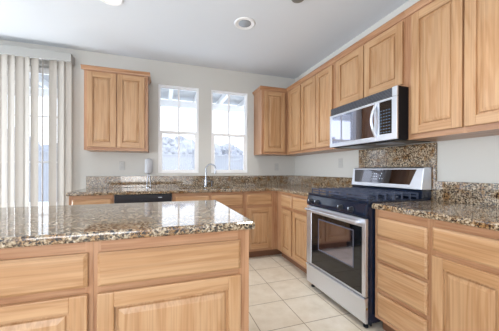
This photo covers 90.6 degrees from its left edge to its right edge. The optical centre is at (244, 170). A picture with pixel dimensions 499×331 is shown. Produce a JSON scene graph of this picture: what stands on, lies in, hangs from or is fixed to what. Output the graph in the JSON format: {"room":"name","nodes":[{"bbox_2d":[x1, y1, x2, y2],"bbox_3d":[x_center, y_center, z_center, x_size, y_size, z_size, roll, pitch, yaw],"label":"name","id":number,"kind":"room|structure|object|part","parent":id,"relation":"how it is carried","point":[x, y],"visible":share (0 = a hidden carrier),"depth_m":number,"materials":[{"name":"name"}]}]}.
{"room":"kitchen","nodes":[
{"label":"kitchen","id":0,"kind":"room"},
{"bbox_2d":[0,39,294,190],"bbox_3d":[-2.045,-0.184,3.190,6.300,2.650,0.150,0,0,-18],"label":"wall","id":1,"kind":"structure","parent":0,"point":[85,163],"depth_m":3.39,"materials":[{"name":"grey paint"}]},
{"bbox_2d":[7,63,48,162],"bbox_3d":[-3.069,-0.071,2.861,1.750,2.420,0.129,0,0,-18],"label":"door","id":2,"kind":"structure","parent":1,"relation":"in","point":[45,70],"depth_m":3.04,"materials":[{"name":"white plastic"}]},
{"bbox_3d":[-2.671,-0.075,2.996,0.890,2.370,0.035,0,0,-18],"label":"panel","id":3,"kind":"part","parent":2,"relation":"part of","materials":[{"name":"glass"}]},
{"bbox_2d":[0,44,74,207],"bbox_3d":[-2.994,-0.144,2.715,1.900,2.505,0.144,0,0,-18],"label":"vertical blinds","id":4,"kind":"object","parent":1,"relation":"attached to","point":[23,89],"visible":0.68,"depth_m":2.88,"materials":[{"name":"grey plastic"}]},
{"bbox_2d":[80,64,150,152],"bbox_3d":[-1.569,-0.722,3.089,0.741,0.972,0.340,0,0,-18],"label":"upper cabinet","id":5,"kind":"object","parent":1,"relation":"attached to","point":[116,101],"visible":1,"depth_m":2.94,"materials":[{"name":"brown wood"}]},
{"bbox_3d":[-1.670,-0.707,2.895,0.301,0.871,0.020,0,0,-18],"label":"door","id":6,"kind":"part","parent":5,"relation":"part of","materials":[{"name":"brown wood"}]},
{"bbox_3d":[-1.670,-0.707,2.897,0.185,0.755,0.016,0,0,-18],"label":"raised panel","id":7,"kind":"part","parent":5,"relation":"part of","materials":[{"name":"brown wood"}]},
{"bbox_3d":[-1.567,-1.185,3.089,0.741,0.045,0.340,0,0,-18],"label":"crown molding","id":8,"kind":"part","parent":5,"relation":"part of","materials":[{"name":"brown wood"}]},
{"bbox_3d":[-1.372,-0.707,2.994,0.302,0.871,0.020,0,0,-18],"label":"door","id":9,"kind":"part","parent":5,"relation":"part of","materials":[{"name":"brown wood"}]},
{"bbox_3d":[-1.373,-0.707,2.995,0.186,0.755,0.016,0,0,-18],"label":"raised panel","id":10,"kind":"part","parent":5,"relation":"part of","materials":[{"name":"brown wood"}]},
{"bbox_2d":[119,161,124,169],"bbox_3d":[-1.611,-0.058,3.250,0.070,0.116,0.008,0,0,-18],"label":"wall outlet","id":11,"kind":"object","parent":1,"relation":"attached to","point":[121,163],"visible":1,"depth_m":3.25,"materials":[{"name":"grey plastic"}]},
{"bbox_2d":[158,84,198,172],"bbox_3d":[-0.938,-0.573,3.532,0.553,1.223,0.096,0,0,-18],"label":"window","id":12,"kind":"structure","parent":1,"relation":"in","point":[160,132],"depth_m":3.51,"materials":[{"name":"white plastic"}]},
{"bbox_3d":[-0.943,-0.846,3.549,0.523,0.649,0.040,0,0,-18],"label":"sash","id":13,"kind":"part","parent":12,"relation":"part of","materials":[{"name":"glass"}]},
{"bbox_3d":[-0.933,-0.265,3.513,0.523,0.572,0.036,0,0,-18],"label":"sash","id":14,"kind":"part","parent":12,"relation":"part of","materials":[{"name":"white plastic"}]},
{"bbox_2d":[86,175,293,187],"bbox_3d":[-0.584,0.155,3.584,2.974,0.150,0.020,0,0,-18],"label":"backsplash","id":15,"kind":"structure","parent":1,"relation":"attached to","point":[91,181],"depth_m":3.47,"materials":[{"name":"stone"}]},
{"bbox_2d":[211,90,246,172],"bbox_3d":[-0.236,-0.572,3.764,0.563,1.223,0.096,0,0,-18],"label":"window","id":16,"kind":"structure","parent":1,"relation":"in","point":[244,95],"depth_m":3.75,"materials":[{"name":"white plastic"}]},
{"bbox_3d":[-0.241,-0.844,3.781,0.533,0.649,0.040,0,0,-18],"label":"sash","id":17,"kind":"part","parent":16,"relation":"part of","materials":[{"name":"glass"}]},
{"bbox_3d":[-0.230,-0.263,3.745,0.533,0.572,0.036,0,0,-18],"label":"sash","id":18,"kind":"part","parent":16,"relation":"part of","materials":[{"name":"white plastic"}]},
{"bbox_2d":[252,85,301,155],"bbox_3d":[0.527,-0.716,3.783,0.745,0.972,0.340,0,0,-18],"label":"upper cabinet","id":19,"kind":"object","parent":1,"relation":"attached to","point":[270,103],"visible":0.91,"depth_m":3.60,"materials":[{"name":"brown wood"}]},
{"bbox_3d":[0.529,-1.180,3.783,0.745,0.045,0.340,0,0,-18],"label":"crown molding","id":20,"kind":"part","parent":19,"relation":"part of","materials":[{"name":"brown wood"}]},
{"bbox_3d":[0.582,-0.709,3.662,0.717,0.957,0.020,0,0,-18],"label":"frame","id":21,"kind":"part","parent":19,"relation":"part of","materials":[{"name":"brown wood"}]},
{"bbox_3d":[0.442,-0.702,3.594,0.325,0.871,0.020,0,0,-18],"label":"door","id":22,"kind":"part","parent":19,"relation":"part of","materials":[{"name":"brown wood"}]},
{"bbox_3d":[0.442,-0.702,3.596,0.209,0.755,0.016,0,0,-18],"label":"raised panel","id":23,"kind":"part","parent":19,"relation":"part of","materials":[{"name":"brown wood"}]},
{"bbox_2d":[275,163,278,170],"bbox_3d":[0.516,-0.052,3.954,0.070,0.116,0.008,0,0,-18],"label":"wall outlet","id":24,"kind":"object","parent":1,"relation":"attached to","point":[276,164],"visible":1,"depth_m":3.95,"materials":[{"name":"grey plastic"}]},
{"bbox_2d":[0,0,408,78],"bbox_3d":[-0.840,-1.556,-0.442,6.000,0.100,7.500,0,0,-18],"label":"ceiling","id":25,"kind":"structure","parent":0,"point":[287,38],"depth_m":2.61,"materials":[{"name":"white paint"}]},
{"bbox_2d":[101,0,123,5],"bbox_3d":[-1.171,-1.500,2.151,0.216,0.012,0.216,0,0,-18],"label":"recessed light","id":26,"kind":"object","parent":25,"relation":"in","point":[109,2],"visible":1,"depth_m":2.21,"materials":[{"name":"white plastic"}]},
{"bbox_2d":[234,17,254,29],"bbox_3d":[0.004,-1.497,2.529,0.216,0.012,0.216,0,0,-18],"label":"recessed light","id":27,"kind":"object","parent":25,"relation":"in","point":[244,23],"visible":1,"depth_m":2.51,"materials":[{"name":"white plastic"}]},
{"bbox_2d":[249,254,384,330],"bbox_3d":[-0.847,1.194,-0.442,6.000,0.100,7.500,0,0,-18],"label":"floor","id":28,"kind":"structure","parent":0,"point":[281,296],"depth_m":2.11,"materials":[{"name":"tile"}]},
{"bbox_2d":[0,242,93,330],"bbox_3d":[-1.034,0.706,1.203,0.700,0.876,0.810,0,0,-18],"label":"base cabinet","id":29,"kind":"object","parent":28,"relation":"on","point":[44,287],"visible":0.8,"depth_m":0.89,"materials":[{"name":"brown wood"}]},
{"bbox_3d":[-0.892,0.741,0.835,0.514,0.431,0.016,0,0,-18],"label":"raised panel","id":30,"kind":"part","parent":29,"relation":"part of","materials":[{"name":"brown wood"}]},
{"bbox_3d":[-0.891,0.376,0.833,0.630,0.128,0.020,0,0,-18],"label":"drawer","id":31,"kind":"part","parent":29,"relation":"part of","materials":[{"name":"brown wood"}]},
{"bbox_3d":[-0.892,0.741,0.833,0.630,0.547,0.020,0,0,-18],"label":"door","id":32,"kind":"part","parent":29,"relation":"part of","materials":[{"name":"brown wood"}]},
{"bbox_2d":[0,200,254,248],"bbox_3d":[-0.750,0.249,1.314,1.403,0.038,0.866,0,0,-18],"label":"countertop","id":33,"kind":"structure","parent":29,"relation":"on","point":[61,224],"depth_m":1.10,"materials":[{"name":"stone"}]},
{"bbox_2d":[69,195,113,204],"bbox_3d":[-1.704,0.704,2.885,0.418,0.876,0.620,0,0,-18],"label":"base cabinet","id":34,"kind":"object","parent":28,"relation":"on","point":[98,199],"visible":0.03,"depth_m":2.60,"materials":[{"name":"brown wood"}]},
{"bbox_3d":[-1.605,0.375,2.602,0.365,0.135,0.020,0,0,-18],"label":"drawer","id":35,"kind":"part","parent":34,"relation":"part of","materials":[{"name":"brown wood"}]},
{"bbox_2d":[114,194,171,203],"bbox_3d":[-1.213,0.706,3.030,0.597,0.871,0.614,0,0,-18],"label":"dishwasher","id":36,"kind":"object","parent":28,"relation":"on","point":[136,198],"visible":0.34,"depth_m":2.74,"materials":[{"name":"black plastic"}]},
{"bbox_2d":[93,230,248,330],"bbox_3d":[-0.401,0.708,1.412,0.632,0.876,0.810,0,0,-18],"label":"base cabinet","id":37,"kind":"object","parent":28,"relation":"on","point":[199,281],"visible":0.86,"depth_m":1.03,"materials":[{"name":"brown wood"}]},
{"bbox_3d":[-0.289,0.381,1.033,0.572,0.130,0.020,0,0,-18],"label":"drawer","id":38,"kind":"part","parent":37,"relation":"part of","materials":[{"name":"brown wood"}]},
{"bbox_3d":[-0.290,0.743,1.033,0.572,0.545,0.020,0,0,-18],"label":"door","id":39,"kind":"part","parent":37,"relation":"part of","materials":[{"name":"brown wood"}]},
{"bbox_3d":[-0.290,0.743,1.034,0.456,0.429,0.016,0,0,-18],"label":"raised panel","id":40,"kind":"part","parent":37,"relation":"part of","materials":[{"name":"brown wood"}]},
{"bbox_2d":[172,192,244,215],"bbox_3d":[-0.511,0.707,3.280,0.885,0.876,0.620,0,0,-18],"label":"base cabinet","id":41,"kind":"object","parent":28,"relation":"on","point":[235,201],"visible":0.12,"depth_m":3.04,"materials":[{"name":"brown wood"}]},
{"bbox_3d":[-0.617,0.375,2.928,0.400,0.140,0.020,0,0,-18],"label":"drawer","id":42,"kind":"part","parent":41,"relation":"part of","materials":[{"name":"brown wood"}]},
{"bbox_3d":[-0.210,0.376,3.063,0.407,0.140,0.020,0,0,-18],"label":"drawer","id":43,"kind":"part","parent":41,"relation":"part of","materials":[{"name":"brown wood"}]},
{"bbox_3d":[-0.211,0.746,3.063,0.407,0.530,0.020,0,0,-18],"label":"door","id":44,"kind":"part","parent":41,"relation":"part of","materials":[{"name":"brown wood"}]},
{"bbox_2d":[244,191,281,257],"bbox_3d":[0.417,0.710,3.587,1.068,0.876,0.620,0,0,-18],"label":"base cabinet","id":45,"kind":"object","parent":28,"relation":"on","point":[260,207],"visible":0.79,"depth_m":3.21,"materials":[{"name":"brown wood"}]},
{"bbox_2d":[65,185,330,195],"bbox_3d":[-0.374,0.250,2.907,2.998,0.038,1.434,0,0,-18],"label":"countertop","id":46,"kind":"structure","parent":45,"relation":"on","point":[302,190],"depth_m":2.96,"materials":[{"name":"stone"}]},
{"bbox_2d":[145,158,152,187],"bbox_3d":[-1.265,0.036,3.264,0.100,0.385,0.100,0,0,-18],"label":"paper towel holder","id":47,"kind":"object","parent":46,"relation":"on","point":[148,162],"visible":1,"depth_m":3.23,"materials":[{"name":"silver metal"}]},
{"bbox_2d":[204,164,215,186],"bbox_3d":[-0.488,0.068,3.499,0.181,0.326,0.060,0,0,19],"label":"faucet","id":48,"kind":"object","parent":46,"relation":"on","point":[206,181],"visible":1,"depth_m":3.50,"materials":[{"name":"silver metal"}]},
{"bbox_3d":[-0.478,0.008,3.502,0.163,0.206,0.019,0,0,12],"label":"spout","id":49,"kind":"part","parent":48,"relation":"part of","materials":[{"name":"silver metal"}]},
{"bbox_3d":[0.196,0.377,3.198,0.348,0.140,0.020,0,0,-18],"label":"drawer","id":50,"kind":"part","parent":45,"relation":"part of","materials":[{"name":"brown wood"}]},
{"bbox_3d":[0.195,0.747,3.198,0.348,0.530,0.020,0,0,-18],"label":"door","id":51,"kind":"part","parent":45,"relation":"part of","materials":[{"name":"brown wood"}]},
{"bbox_3d":[0.195,0.747,3.199,0.232,0.414,0.016,0,0,-18],"label":"raised panel","id":52,"kind":"part","parent":45,"relation":"part of","materials":[{"name":"brown wood"}]},
{"bbox_2d":[277,191,308,273],"bbox_3d":[0.840,0.711,2.989,0.620,0.876,0.816,0,0,-18],"label":"base cabinet","id":53,"kind":"object","parent":28,"relation":"on","point":[291,212],"visible":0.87,"depth_m":2.86,"materials":[{"name":"brown wood"}]},
{"bbox_3d":[0.513,0.379,3.022,0.020,0.138,0.258,0,0,-18],"label":"drawer","id":54,"kind":"part","parent":53,"relation":"part of","materials":[{"name":"brown wood"}]},
{"bbox_3d":[0.512,0.748,3.022,0.020,0.530,0.258,0,0,-18],"label":"door","id":55,"kind":"part","parent":53,"relation":"part of","materials":[{"name":"brown wood"}]},
{"bbox_3d":[0.514,0.748,3.023,0.016,0.414,0.142,0,0,-18],"label":"raised panel","id":56,"kind":"part","parent":53,"relation":"part of","materials":[{"name":"brown wood"}]},
{"bbox_3d":[0.617,0.748,2.707,0.020,0.530,0.338,0,0,-18],"label":"door","id":57,"kind":"part","parent":53,"relation":"part of","materials":[{"name":"brown wood"}]},
{"bbox_3d":[0.618,0.379,2.707,0.020,0.138,0.338,0,0,-18],"label":"drawer","id":58,"kind":"part","parent":53,"relation":"part of","materials":[{"name":"brown wood"}]},
{"bbox_3d":[0.618,0.748,2.707,0.016,0.414,0.222,0,0,-18],"label":"raised panel","id":59,"kind":"part","parent":53,"relation":"part of","materials":[{"name":"brown wood"}]},
{"bbox_2d":[305,167,430,327],"bbox_3d":[1.029,0.561,2.210,0.725,1.176,0.758,0,0,-18],"label":"gas range","id":60,"kind":"object","parent":28,"relation":"on","point":[340,262],"visible":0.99,"depth_m":2.01,"materials":[{"name":"silver metal"}]},
{"bbox_3d":[0.700,0.376,2.100,0.031,0.026,0.661,0,0,-18],"label":"door handle","id":61,"kind":"part","parent":60,"relation":"part of","materials":[{"name":"silver metal"}]},
{"bbox_3d":[0.763,0.653,2.096,0.026,0.486,0.637,0,0,-18],"label":"door glass","id":62,"kind":"part","parent":60,"relation":"part of","materials":[{"name":"black glass"}]},
{"bbox_3d":[0.750,1.008,2.119,0.038,0.184,0.753,0,0,-18],"label":"storage drawer","id":63,"kind":"part","parent":60,"relation":"part of","materials":[{"name":"silver metal"}]},
{"bbox_3d":[0.755,0.629,2.120,0.029,0.562,0.753,0,0,-18],"label":"oven door","id":64,"kind":"part","parent":60,"relation":"part of","materials":[{"name":"black glass"}]},
{"bbox_3d":[0.756,0.293,2.120,0.030,0.098,0.755,0,0,-18],"label":"control panel","id":65,"kind":"part","parent":60,"relation":"part of","materials":[{"name":"black metal"}]},
{"bbox_3d":[0.806,0.299,1.882,0.038,0.044,0.044,0,0,-18],"label":"knob","id":66,"kind":"part","parent":60,"relation":"part of","materials":[{"name":"black plastic"}]},
{"bbox_2d":[308,192,430,203],"bbox_3d":[1.062,0.234,2.221,0.637,0.020,0.757,0,0,-18],"label":"cooktop","id":67,"kind":"object","parent":60,"relation":"in","point":[331,196],"depth_m":1.96,"materials":[{"name":"black metal"}]},
{"bbox_3d":[1.273,0.056,2.305,0.021,0.126,0.670,0,0,-18],"label":"display panel","id":68,"kind":"part","parent":60,"relation":"part of","materials":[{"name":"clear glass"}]},
{"bbox_2d":[375,209,430,330],"bbox_3d":[1.274,0.712,1.677,0.620,0.876,0.387,0,0,-18],"label":"base cabinet","id":69,"kind":"object","parent":28,"relation":"on","point":[402,241],"visible":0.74,"depth_m":1.55,"materials":[{"name":"brown wood"}]},
{"bbox_3d":[0.991,0.940,1.576,0.020,0.158,0.346,0,0,-18],"label":"drawer","id":70,"kind":"part","parent":69,"relation":"part of","materials":[{"name":"brown wood"}]},
{"bbox_3d":[0.991,0.739,1.576,0.020,0.184,0.346,0,0,-18],"label":"drawer","id":71,"kind":"part","parent":69,"relation":"part of","materials":[{"name":"brown wood"}]},
{"bbox_3d":[0.992,0.553,1.576,0.020,0.143,0.346,0,0,-18],"label":"drawer","id":72,"kind":"part","parent":69,"relation":"part of","materials":[{"name":"brown wood"}]},
{"bbox_3d":[0.992,0.394,1.576,0.020,0.126,0.346,0,0,-18],"label":"drawer","id":73,"kind":"part","parent":69,"relation":"part of","materials":[{"name":"brown wood"}]},
{"bbox_2d":[431,219,498,330],"bbox_3d":[1.398,0.712,1.303,0.620,0.876,0.400,0,0,-18],"label":"base cabinet","id":74,"kind":"object","parent":28,"relation":"on","point":[464,259],"visible":0.93,"depth_m":1.24,"materials":[{"name":"brown wood"}]},
{"bbox_2d":[372,200,498,230],"bbox_3d":[1.340,0.255,1.475,0.643,0.038,0.826,0,0,-18],"label":"countertop","id":75,"kind":"structure","parent":74,"relation":"on","point":[479,216],"depth_m":1.45,"materials":[{"name":"stone"}]},
{"bbox_3d":[1.109,0.747,1.220,0.020,0.544,0.348,0,0,-18],"label":"door","id":76,"kind":"part","parent":74,"relation":"part of","materials":[{"name":"brown wood"}]},
{"bbox_3d":[1.110,0.382,1.220,0.020,0.130,0.348,0,0,-18],"label":"drawer","id":77,"kind":"part","parent":74,"relation":"part of","materials":[{"name":"brown wood"}]},
{"bbox_3d":[1.110,0.747,1.220,0.016,0.428,0.232,0,0,-18],"label":"raised panel","id":78,"kind":"part","parent":74,"relation":"part of","materials":[{"name":"brown wood"}]},
{"bbox_2d":[295,0,498,183],"bbox_3d":[2.076,-0.173,0.525,0.150,2.650,7.500,0,0,-18],"label":"wall","id":79,"kind":"structure","parent":0,"point":[475,160],"depth_m":1.91,"materials":[{"name":"grey paint"}]},
{"bbox_2d":[286,80,320,154],"bbox_3d":[0.832,-0.715,3.506,0.339,0.972,0.388,0,0,-18],"label":"upper cabinet","id":80,"kind":"object","parent":79,"relation":"attached to","point":[294,91],"visible":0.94,"depth_m":3.42,"materials":[{"name":"brown wood"}]},
{"bbox_3d":[0.685,-1.179,3.457,0.028,0.045,0.388,0,0,-18],"label":"crown molding","id":81,"kind":"part","parent":80,"relation":"part of","materials":[{"name":"brown wood"}]},
{"bbox_3d":[0.707,-0.708,3.465,0.020,0.957,0.388,0,0,-18],"label":"frame","id":82,"kind":"part","parent":80,"relation":"part of","materials":[{"name":"brown wood"}]},
{"bbox_3d":[0.698,-0.701,3.432,0.016,0.755,0.190,0,0,-18],"label":"raised panel","id":83,"kind":"part","parent":80,"relation":"part of","materials":[{"name":"brown wood"}]},
{"bbox_3d":[0.697,-0.701,3.431,0.020,0.871,0.306,0,0,-18],"label":"door","id":84,"kind":"part","parent":80,"relation":"part of","materials":[{"name":"brown wood"}]},
{"bbox_2d":[294,175,351,187],"bbox_3d":[1.042,0.160,3.374,0.020,0.150,1.398,0,0,-18],"label":"backsplash","id":85,"kind":"structure","parent":79,"relation":"attached to","point":[314,181],"depth_m":3.30,"materials":[{"name":"stone"}]},
{"bbox_2d":[300,57,358,153],"bbox_3d":[1.000,-0.715,2.999,0.339,0.972,0.680,0,0,-18],"label":"upper cabinet","id":86,"kind":"object","parent":79,"relation":"attached to","point":[318,87],"visible":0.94,"depth_m":2.90,"materials":[{"name":"brown wood"}]},
{"bbox_3d":[0.804,-0.701,3.110,0.016,0.755,0.206,0,0,-18],"label":"raised panel","id":87,"kind":"part","parent":86,"relation":"part of","materials":[{"name":"brown wood"}]},
{"bbox_3d":[0.803,-0.701,3.110,0.020,0.871,0.322,0,0,-18],"label":"door","id":88,"kind":"part","parent":86,"relation":"part of","materials":[{"name":"brown wood"}]},
{"bbox_3d":[0.853,-1.179,2.950,0.028,0.045,0.680,0,0,-18],"label":"crown molding","id":89,"kind":"part","parent":86,"relation":"part of","materials":[{"name":"brown wood"}]},
{"bbox_3d":[0.875,-0.708,2.958,0.020,0.957,0.680,0,0,-18],"label":"frame","id":90,"kind":"part","parent":86,"relation":"part of","materials":[{"name":"brown wood"}]},
{"bbox_3d":[0.905,-0.701,2.806,0.016,0.755,0.178,0,0,-18],"label":"raised panel","id":91,"kind":"part","parent":86,"relation":"part of","materials":[{"name":"brown wood"}]},
{"bbox_3d":[0.904,-0.701,2.806,0.020,0.871,0.294,0,0,-18],"label":"door","id":92,"kind":"part","parent":86,"relation":"part of","materials":[{"name":"brown wood"}]},
{"bbox_2d":[338,158,341,167],"bbox_3d":[1.169,-0.086,3.011,0.008,0.116,0.070,0,0,-18],"label":"wall outlet","id":93,"kind":"object","parent":79,"relation":"attached to","point":[340,159],"visible":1,"depth_m":3.01,"materials":[{"name":"grey plastic"}]},
{"bbox_2d":[334,11,406,107],"bbox_3d":[1.234,-0.914,2.293,0.339,0.572,0.806,0,0,-18],"label":"upper cabinet","id":94,"kind":"object","parent":79,"relation":"attached to","point":[377,62],"visible":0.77,"depth_m":2.13,"materials":[{"name":"brown wood"}]},
{"bbox_3d":[1.032,-0.896,2.426,0.016,0.363,0.251,0,0,-18],"label":"raised panel","id":95,"kind":"part","parent":94,"relation":"part of","materials":[{"name":"brown wood"}]},
{"bbox_3d":[1.030,-0.896,2.425,0.020,0.479,0.367,0,0,-18],"label":"door","id":96,"kind":"part","parent":94,"relation":"part of","materials":[{"name":"brown wood"}]},
{"bbox_3d":[1.087,-1.178,2.244,0.028,0.045,0.806,0,0,-18],"label":"crown molding","id":97,"kind":"part","parent":94,"relation":"part of","materials":[{"name":"brown wood"}]},
{"bbox_2d":[330,85,431,148],"bbox_3d":[1.168,-0.422,2.230,0.474,0.403,0.765,0,0,-18],"label":"microwave","id":98,"kind":"object","parent":94,"relation":"attached to","point":[381,119],"visible":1,"depth_m":2.02,"materials":[{"name":"silver metal"}]},
{"bbox_3d":[0.974,-0.391,2.266,0.017,0.320,0.575,0,0,-18],"label":"door","id":99,"kind":"part","parent":98,"relation":"part of","materials":[{"name":"silver metal"}]},
{"bbox_3d":[1.035,-0.398,1.980,0.066,0.275,0.021,0,0,-18],"label":"door handle","id":100,"kind":"part","parent":98,"relation":"part of","materials":[{"name":"silver metal"}]},
{"bbox_3d":[1.202,-0.227,2.241,0.340,0.005,0.705,0,0,-18],"label":"underside plate","id":101,"kind":"part","parent":98,"relation":"part of","materials":[{"name":"black plastic"}]},
{"bbox_2d":[380,109,389,132],"bbox_3d":[1.085,-0.378,1.904,0.001,0.175,0.091,0,0,-18],"label":"keypad","id":102,"kind":"object","parent":98,"relation":"attached to","point":[384,113],"depth_m":1.91,"materials":[{"name":"black plastic"}]},
{"bbox_3d":[1.152,-0.896,2.063,0.016,0.363,0.256,0,0,-18],"label":"raised panel","id":103,"kind":"part","parent":94,"relation":"part of","materials":[{"name":"brown wood"}]},
{"bbox_3d":[1.150,-0.896,2.062,0.020,0.479,0.372,0,0,-18],"label":"door","id":104,"kind":"part","parent":94,"relation":"part of","materials":[{"name":"brown wood"}]},
{"bbox_2d":[359,142,436,199],"bbox_3d":[1.387,0.007,2.329,0.022,0.458,0.802,0,0,-18],"label":"backsplash","id":105,"kind":"structure","parent":79,"relation":"attached to","point":[424,154],"depth_m":2.18,"materials":[{"name":"stone"}]},
{"bbox_2d":[404,0,498,141],"bbox_3d":[1.484,-0.714,1.536,0.340,0.972,0.788,0,0,-18],"label":"upper cabinet","id":106,"kind":"object","parent":79,"relation":"attached to","point":[453,45],"visible":1,"depth_m":1.55,"materials":[{"name":"brown wood"}]},
{"bbox_3d":[1.485,-1.177,1.536,0.340,0.045,0.788,0,0,-18],"label":"crown molding","id":107,"kind":"part","parent":106,"relation":"part of","materials":[{"name":"brown wood"}]},
{"bbox_3d":[1.284,-0.700,1.662,0.016,0.755,0.210,0,0,-18],"label":"raised panel","id":108,"kind":"part","parent":106,"relation":"part of","materials":[{"name":"brown wood"}]},
{"bbox_3d":[1.282,-0.700,1.662,0.020,0.871,0.326,0,0,-18],"label":"door","id":109,"kind":"part","parent":106,"relation":"part of","materials":[{"name":"brown wood"}]},
{"bbox_3d":[1.388,-0.699,1.341,0.020,0.871,0.326,0,0,-18],"label":"door","id":110,"kind":"part","parent":106,"relation":"part of","materials":[{"name":"brown wood"}]},
{"bbox_3d":[1.390,-0.699,1.341,0.016,0.755,0.210,0,0,-18],"label":"raised panel","id":111,"kind":"part","parent":106,"relation":"part of","materials":[{"name":"brown wood"}]},
{"bbox_2d":[436,181,498,206],"bbox_3d":[1.641,0.161,1.565,0.020,0.150,0.808,0,0,-18],"label":"backsplash","id":112,"kind":"structure","parent":79,"relation":"attached to","point":[486,194],"depth_m":1.73,"materials":[{"name":"stone"}]},
{"label":"outside","id":113,"kind":"structure","parent":0,"visible":0},
{"bbox_2d":[14,201,48,206],"bbox_3d":[-13.341,1.322,46.858,120.000,0.180,89.840,0,0,-18],"label":"ground","id":114,"kind":"structure","parent":113,"point":[45,203],"depth_m":9.26,"materials":[{"name":"white"}]},
{"bbox_2d":[29,136,43,150],"bbox_3d":[-19.165,-1.445,18.340,6.641,5.334,6.120,0,0,-18],"label":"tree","id":115,"kind":"object","parent":114,"relation":"on","point":[39,146],"visible":0.02,"depth_m":19.59,"materials":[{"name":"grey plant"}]},
{"bbox_2d":[7,71,243,112],"bbox_3d":[-1.990,-0.249,4.614,7.400,3.020,2.500,0,0,-18],"label":"patio cover","id":116,"kind":"object","parent":114,"relation":"on","point":[171,95],"visible":0.11,"depth_m":5.71,"materials":[{"name":"grey"}]},
{"bbox_2d":[14,151,242,201],"bbox_3d":[-4.552,0.265,10.761,22.100,1.980,0.160,0,0,-18],"label":"fence","id":117,"kind":"object","parent":114,"relation":"on","point":[169,161],"visible":0.04,"depth_m":11.11,"materials":[{"name":"white"}]},
{"bbox_3d":[-4.539,-0.695,10.728,22.000,0.060,0.090,0,0,-18],"label":"rail","id":118,"kind":"part","parent":117,"relation":"part of","materials":[{"name":"white"}]},
{"bbox_2d":[162,135,189,153],"bbox_3d":[-9.812,-1.402,28.824,6.726,5.297,6.472,0,0,41],"label":"tree","id":119,"kind":"object","parent":114,"relation":"on","point":[168,143],"visible":0.04,"depth_m":27.65,"materials":[{"name":"grey plant"}]},
{"bbox_2d":[171,138,220,154],"bbox_3d":[-4.436,-0.830,23.567,5.996,4.182,5.371,0,0,-18],"label":"tree","id":120,"kind":"object","parent":114,"relation":"on","point":[186,146],"visible":0.12,"depth_m":21.27,"materials":[{"name":"grey plant"}]},
{"bbox_2d":[220,142,242,155],"bbox_3d":[-2.787,-1.015,31.107,6.174,5.078,6.388,0,0,-18],"label":"tree","id":121,"kind":"object","parent":114,"relation":"on","point":[234,151],"visible":0.19,"depth_m":30.00,"materials":[{"name":"grey plant"}]},
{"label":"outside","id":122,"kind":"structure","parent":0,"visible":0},
{"bbox_2d":[40,144,48,150],"bbox_3d":[-13.273,-2.361,62.594,130.000,7.347,24.000,0,0,-18],"label":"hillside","id":123,"kind":"structure","parent":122,"point":[45,147],"depth_m":47.54,"materials":[{"name":"white"}]}
]}

